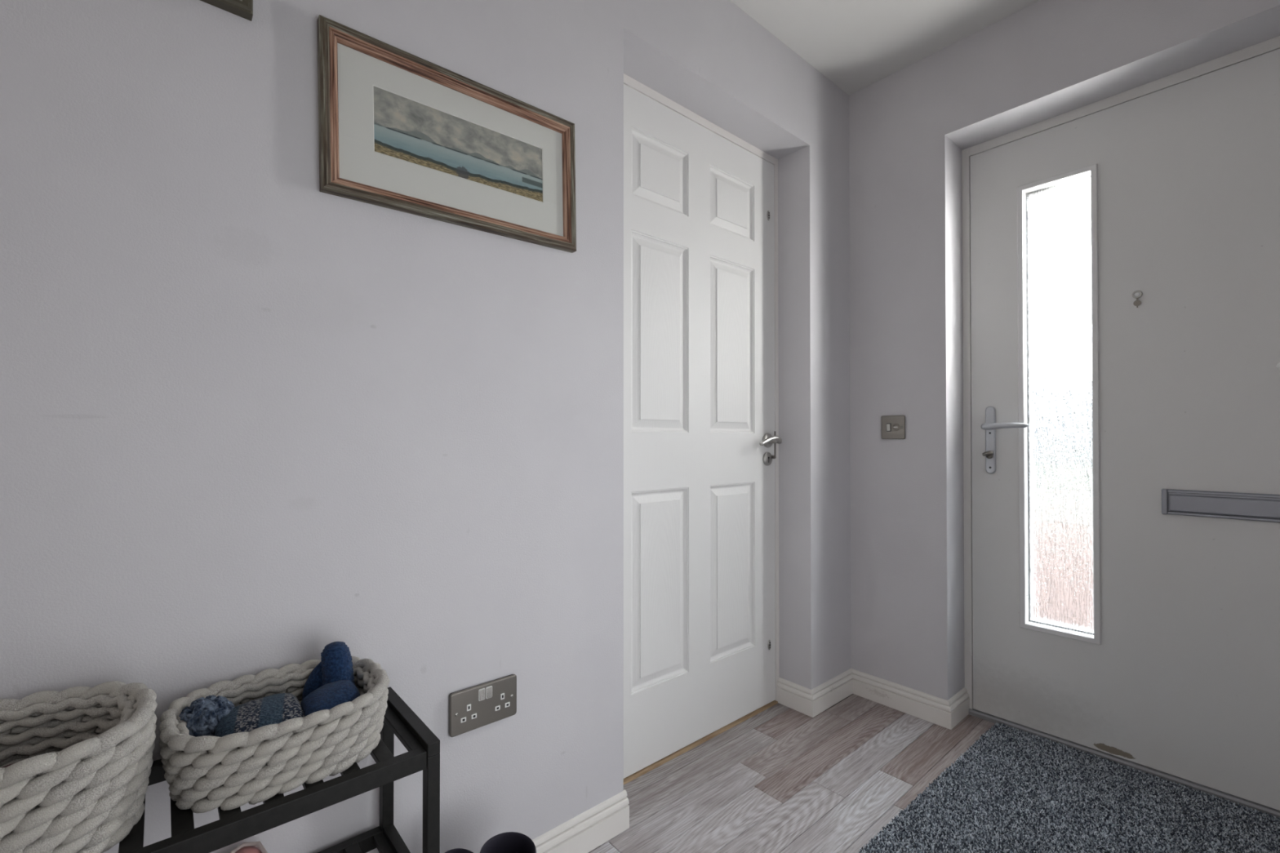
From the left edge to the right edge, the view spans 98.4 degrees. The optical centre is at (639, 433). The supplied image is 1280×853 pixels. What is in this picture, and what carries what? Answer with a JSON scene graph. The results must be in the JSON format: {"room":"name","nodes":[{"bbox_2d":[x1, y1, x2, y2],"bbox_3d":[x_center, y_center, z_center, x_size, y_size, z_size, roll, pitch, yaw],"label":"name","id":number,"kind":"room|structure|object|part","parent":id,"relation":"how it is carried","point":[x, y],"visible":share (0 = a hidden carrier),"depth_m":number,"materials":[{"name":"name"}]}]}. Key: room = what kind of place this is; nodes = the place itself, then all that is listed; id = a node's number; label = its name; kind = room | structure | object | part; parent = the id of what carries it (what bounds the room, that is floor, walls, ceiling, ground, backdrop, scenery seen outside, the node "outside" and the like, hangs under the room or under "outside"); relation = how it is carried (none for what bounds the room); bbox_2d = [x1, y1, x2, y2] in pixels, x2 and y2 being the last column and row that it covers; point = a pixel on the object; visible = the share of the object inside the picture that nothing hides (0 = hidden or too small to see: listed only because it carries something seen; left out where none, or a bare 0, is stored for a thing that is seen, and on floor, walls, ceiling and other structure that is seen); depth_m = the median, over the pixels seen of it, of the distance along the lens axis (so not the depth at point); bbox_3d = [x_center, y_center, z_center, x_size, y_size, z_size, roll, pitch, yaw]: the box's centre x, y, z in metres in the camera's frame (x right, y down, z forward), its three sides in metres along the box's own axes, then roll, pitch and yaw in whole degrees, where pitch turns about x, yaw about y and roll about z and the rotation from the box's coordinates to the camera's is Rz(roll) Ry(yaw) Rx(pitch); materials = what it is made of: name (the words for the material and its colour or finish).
{"room":"entryway","nodes":[
{"label":"entryway","id":0,"kind":"room"},
{"bbox_2d":[0,0,850,852],"bbox_3d":[-1.137,-0.175,0.714,5.616,2.348,0.400,0,-1,-41],"label":"wall","id":1,"kind":"structure","parent":0,"point":[255,418],"depth_m":0.98,"materials":[{"name":"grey paint"}]},
{"bbox_2d":[200,0,253,21],"bbox_3d":[-0.820,-0.855,0.715,0.527,0.372,0.022,0,-1,-41],"label":"framed picture","id":2,"kind":"object","parent":1,"relation":"attached to","point":[242,8],"visible":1,"depth_m":0.87,"materials":[{"name":"brown wood"}]},
{"bbox_3d":[-0.632,-0.854,0.878,0.029,0.372,0.022,0,-1,-41],"label":"frame rail","id":3,"kind":"part","parent":2,"relation":"part of","materials":[{"name":"brown wood"}]},
{"bbox_2d":[316,14,576,253],"bbox_3d":[-0.352,-0.570,1.119,0.523,0.296,0.022,-1,0,-41],"label":"framed picture","id":4,"kind":"object","parent":1,"relation":"attached to","point":[399,130],"visible":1,"depth_m":1.08,"materials":[{"name":"brown wood"}]},
{"bbox_3d":[-0.538,-0.567,0.957,0.029,0.296,0.022,-1,0,-41],"label":"frame rail","id":5,"kind":"part","parent":4,"relation":"part of","materials":[{"name":"brown wood"}]},
{"bbox_3d":[-0.353,-0.704,1.119,0.523,0.029,0.022,-1,0,-41],"label":"frame rail","id":6,"kind":"part","parent":4,"relation":"part of","materials":[{"name":"brown wood"}]},
{"bbox_3d":[-0.350,-0.437,1.119,0.523,0.029,0.022,-1,0,-41],"label":"frame rail","id":7,"kind":"part","parent":4,"relation":"part of","materials":[{"name":"brown wood"}]},
{"bbox_2d":[373,85,542,201],"bbox_3d":[-0.354,-0.578,1.127,0.364,0.130,0.003,-1,0,-41],"label":"print","id":8,"kind":"object","parent":4,"relation":"attached to","point":[416,132],"depth_m":1.11},
{"bbox_3d":[-0.165,-0.573,1.281,0.029,0.296,0.022,-1,0,-41],"label":"frame rail","id":9,"kind":"part","parent":4,"relation":"part of","materials":[{"name":"brown wood"}]},
{"bbox_2d":[448,674,516,737],"bbox_3d":[-0.321,0.559,1.141,0.146,0.086,0.015,0,-1,-41],"label":"wall socket","id":10,"kind":"object","parent":1,"relation":"attached to","point":[473,708],"visible":1,"depth_m":1.13,"materials":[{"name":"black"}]},
{"bbox_2d":[478,688,484,701],"bbox_3d":[-0.325,0.535,1.134,0.014,0.024,0.002,0,-1,-41],"label":"rocker switch","id":11,"kind":"object","parent":10,"relation":"attached to","point":[481,691],"depth_m":1.13,"materials":[{"name":"grey"}]},
{"bbox_2d":[485,685,492,698],"bbox_3d":[-0.312,0.535,1.144,0.014,0.024,0.002,0,-1,-41],"label":"rocker switch","id":12,"kind":"object","parent":10,"relation":"attached to","point":[488,688],"depth_m":1.14,"materials":[{"name":"grey"}]},
{"bbox_2d":[532,789,629,852],"bbox_3d":[-1.502,0.930,0.114,3.890,0.087,0.018,0,-1,-41],"label":"baseboard","id":13,"kind":"structure","parent":1,"relation":"attached to","point":[587,831],"depth_m":1.31,"materials":[{"name":"white wood"}]},
{"bbox_2d":[623,73,782,785],"bbox_3d":[0.172,-0.018,1.804,0.855,2.021,0.186,0,-1,-41],"label":"door","id":14,"kind":"structure","parent":1,"relation":"in","point":[702,440],"depth_m":1.76,"materials":[{"name":"white paint"}]},
{"bbox_3d":[0.060,-0.790,1.679,0.238,0.201,0.012,0,-1,-41],"label":"panel","id":15,"kind":"part","parent":14,"relation":"part of","materials":[{"name":"white paint"}]},
{"bbox_3d":[0.060,-0.297,1.675,0.238,0.586,0.012,0,-1,-41],"label":"panel","id":16,"kind":"part","parent":14,"relation":"part of","materials":[{"name":"white paint"}]},
{"bbox_3d":[0.060,0.459,1.669,0.238,0.582,0.012,0,-1,-41],"label":"panel","id":17,"kind":"part","parent":14,"relation":"part of","materials":[{"name":"white paint"}]},
{"bbox_3d":[0.315,-0.788,1.900,0.236,0.201,0.012,0,-1,-41],"label":"panel","id":18,"kind":"part","parent":14,"relation":"part of","materials":[{"name":"white paint"}]},
{"bbox_3d":[0.315,-0.295,1.896,0.236,0.586,0.012,0,-1,-41],"label":"panel","id":19,"kind":"part","parent":14,"relation":"part of","materials":[{"name":"white paint"}]},
{"bbox_3d":[0.315,0.461,1.889,0.236,0.582,0.012,0,-1,-41],"label":"panel","id":20,"kind":"part","parent":14,"relation":"part of","materials":[{"name":"white paint"}]},
{"bbox_3d":[0.471,-0.801,2.026,0.017,0.037,0.003,0,-1,-41],"label":"plate","id":21,"kind":"part","parent":14,"relation":"part of","materials":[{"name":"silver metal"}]},
{"bbox_3d":[0.471,0.769,2.013,0.017,0.037,0.003,0,-1,-41],"label":"plate","id":22,"kind":"part","parent":14,"relation":"part of","materials":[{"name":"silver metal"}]},
{"bbox_3d":[0.478,0.024,1.995,0.053,0.053,0.048,0,-1,-41],"label":"lever handle","id":23,"kind":"part","parent":14,"relation":"part of","materials":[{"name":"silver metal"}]},
{"bbox_3d":[0.462,0.024,1.945,0.122,0.036,0.021,0,-1,-41],"label":"lever","id":24,"kind":"part","parent":14,"relation":"part of","materials":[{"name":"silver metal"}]},
{"bbox_2d":[777,668,853,717],"bbox_3d":[0.664,0.948,2.079,0.293,0.087,0.149,0,-1,-41],"label":"baseboard","id":25,"kind":"structure","parent":1,"relation":"attached to","point":[809,702],"depth_m":2.00,"materials":[{"name":"white wood"}]},
{"bbox_2d":[588,693,995,852],"bbox_3d":[-0.626,0.997,-0.058,5.390,0.050,2.220,0,-1,-41],"label":"floor","id":26,"kind":"structure","parent":0,"point":[783,779],"depth_m":1.56,"materials":[{"name":"grey laminate"}]},
{"bbox_2d":[118,687,439,852],"bbox_3d":[-0.660,0.720,0.681,0.742,0.516,0.239,0,-1,-41],"label":"shoe rack","id":27,"kind":"object","parent":26,"relation":"on","point":[422,745],"visible":0.58,"depth_m":0.79,"materials":[{"name":"black wood"}]},
{"bbox_2d":[0,680,157,852],"bbox_3d":[-0.760,0.406,0.583,0.380,0.152,0.244,0,-1,-41],"label":"rope basket","id":28,"kind":"object","parent":27,"relation":"on","point":[78,781],"visible":1,"depth_m":0.62,"materials":[{"name":"grey fabric"}]},
{"bbox_3d":[-0.732,0.486,0.765,0.704,0.026,0.018,0,-1,-41],"label":"rail","id":29,"kind":"part","parent":27,"relation":"part of","materials":[{"name":"black wood"}]},
{"bbox_2d":[230,841,267,852],"bbox_3d":[-0.551,0.668,0.782,0.078,0.079,0.192,0,-1,-41],"label":"shoe","id":30,"kind":"object","parent":27,"relation":"on","point":[246,847],"visible":1,"depth_m":0.85,"materials":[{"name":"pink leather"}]},
{"bbox_2d":[158,656,390,813],"bbox_3d":[-0.522,0.429,0.809,0.278,0.109,0.228,0,-1,-41],"label":"rope basket","id":31,"kind":"object","parent":27,"relation":"on","point":[204,774],"visible":0.79,"depth_m":0.73,"materials":[{"name":"grey fabric"}]},
{"bbox_2d":[178,693,304,737],"bbox_3d":[-0.556,0.414,0.769,0.140,0.088,0.160,0,-1,-41],"label":"hat","id":32,"kind":"object","parent":31,"relation":"in","point":[211,715],"visible":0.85,"depth_m":0.76,"materials":[{"name":"blue fabric"}]},
{"bbox_2d":[300,641,359,716],"bbox_3d":[-0.468,0.391,0.843,0.086,0.108,0.150,0,-1,-41],"label":"mitten","id":33,"kind":"object","parent":31,"relation":"in","point":[331,683],"visible":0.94,"depth_m":0.86,"materials":[{"name":"blue fabric"}]},
{"bbox_3d":[-0.590,0.485,0.601,0.704,0.026,0.018,0,-1,-41],"label":"rail","id":34,"kind":"part","parent":27,"relation":"part of","materials":[{"name":"black wood"}]},
{"bbox_3d":[-0.732,0.720,0.763,0.704,0.026,0.018,0,-1,-41],"label":"rail","id":35,"kind":"part","parent":27,"relation":"part of","materials":[{"name":"black wood"}]},
{"bbox_3d":[-0.459,0.733,1.000,0.019,0.496,0.021,0,-1,-41],"label":"leg","id":36,"kind":"part","parent":27,"relation":"part of","materials":[{"name":"black wood"}]},
{"bbox_3d":[-0.387,0.714,0.918,0.017,0.022,0.197,0,-1,-41],"label":"rail","id":37,"kind":"part","parent":27,"relation":"part of","materials":[{"name":"black wood"}]},
{"bbox_3d":[-0.387,0.474,0.920,0.019,0.020,0.239,0,-1,-41],"label":"rail","id":38,"kind":"part","parent":27,"relation":"part of","materials":[{"name":"black wood"}]},
{"bbox_3d":[-0.316,0.732,0.835,0.019,0.496,0.021,0,-1,-41],"label":"leg","id":39,"kind":"part","parent":27,"relation":"part of","materials":[{"name":"black wood"}]},
{"bbox_2d":[444,848,473,852],"bbox_3d":[-0.264,0.849,0.872,0.069,0.262,0.224,0,-1,-41],"label":"rubber boot","id":40,"kind":"object","parent":26,"relation":"on","point":[458,850],"visible":1,"depth_m":0.95,"materials":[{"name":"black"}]},
{"bbox_2d":[480,831,536,852],"bbox_3d":[-0.194,0.854,0.919,0.095,0.253,0.224,0,-1,-41],"label":"rubber boot","id":41,"kind":"object","parent":26,"relation":"on","point":[509,842],"visible":1,"depth_m":1.00,"materials":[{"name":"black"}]},
{"bbox_2d":[858,722,1279,852],"bbox_3d":[0.987,0.980,1.146,1.304,0.006,0.854,0,-1,-41],"label":"doormat","id":42,"kind":"object","parent":26,"relation":"on","point":[1013,790],"visible":1,"depth_m":1.43,"materials":[{"name":"grey carpet"}]},
{"bbox_2d":[730,0,1039,95],"bbox_3d":[-0.541,-1.436,0.038,5.616,0.200,2.220,0,-1,-41],"label":"ceiling","id":43,"kind":"structure","parent":0,"point":[855,45],"depth_m":1.79,"materials":[{"name":"white paint"}]},
{"bbox_2d":[848,0,1279,700],"bbox_3d":[1.561,-0.168,1.584,0.400,2.348,1.820,0,-1,-41],"label":"wall","id":44,"kind":"structure","parent":0,"point":[909,129],"depth_m":1.93,"materials":[{"name":"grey paint"}]},
{"bbox_2d":[880,415,905,439],"bbox_3d":[0.918,-0.023,2.007,0.014,0.086,0.086,0,-1,-41],"label":"wall switch","id":45,"kind":"object","parent":44,"relation":"attached to","point":[892,427],"visible":1,"depth_m":2.00,"materials":[{"name":"grey metal"}]},
{"bbox_2d":[886,423,891,431],"bbox_3d":[0.906,-0.023,2.015,0.005,0.030,0.016,0,-1,-41],"label":"rocker switch","id":46,"kind":"object","parent":45,"relation":"attached to","point":[888,425],"depth_m":2.01,"materials":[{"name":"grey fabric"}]},
{"bbox_2d":[851,668,969,729],"bbox_3d":[0.984,0.947,2.038,0.168,0.087,0.363,0,-1,-41],"label":"baseboard","id":47,"kind":"structure","parent":44,"relation":"attached to","point":[948,714],"depth_m":1.95,"materials":[{"name":"white wood"}]},
{"bbox_2d":[961,35,1279,817],"bbox_3d":[1.503,-0.016,1.631,0.183,2.013,0.978,0,-1,-41],"label":"door","id":48,"kind":"structure","parent":44,"relation":"in","point":[1121,251],"depth_m":1.63,"materials":[{"name":"grey paint"}]},
{"bbox_3d":[1.211,0.021,1.909,0.009,0.233,0.030,0,-1,-41],"label":"handle","id":49,"kind":"part","parent":48,"relation":"part of","materials":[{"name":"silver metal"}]},
{"bbox_3d":[1.214,-0.025,1.846,0.049,0.023,0.134,0,-1,-27],"label":"lever","id":50,"kind":"part","parent":48,"relation":"part of","materials":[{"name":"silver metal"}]},
{"bbox_3d":[1.363,-0.092,1.793,0.006,1.446,0.184,0,-1,-41],"label":"glass pane","id":51,"kind":"part","parent":48,"relation":"part of","materials":[{"name":"glass"}]},
{"bbox_3d":[1.596,0.192,1.462,0.011,0.072,0.314,0,-1,-41],"label":"letter plate","id":52,"kind":"part","parent":48,"relation":"part of","materials":[{"name":"grey metal"}]},
{"bbox_3d":[1.636,-0.173,1.406,0.028,0.022,0.022,0,-1,-41],"label":"knob","id":53,"kind":"part","parent":48,"relation":"part of","materials":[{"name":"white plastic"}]}
]}

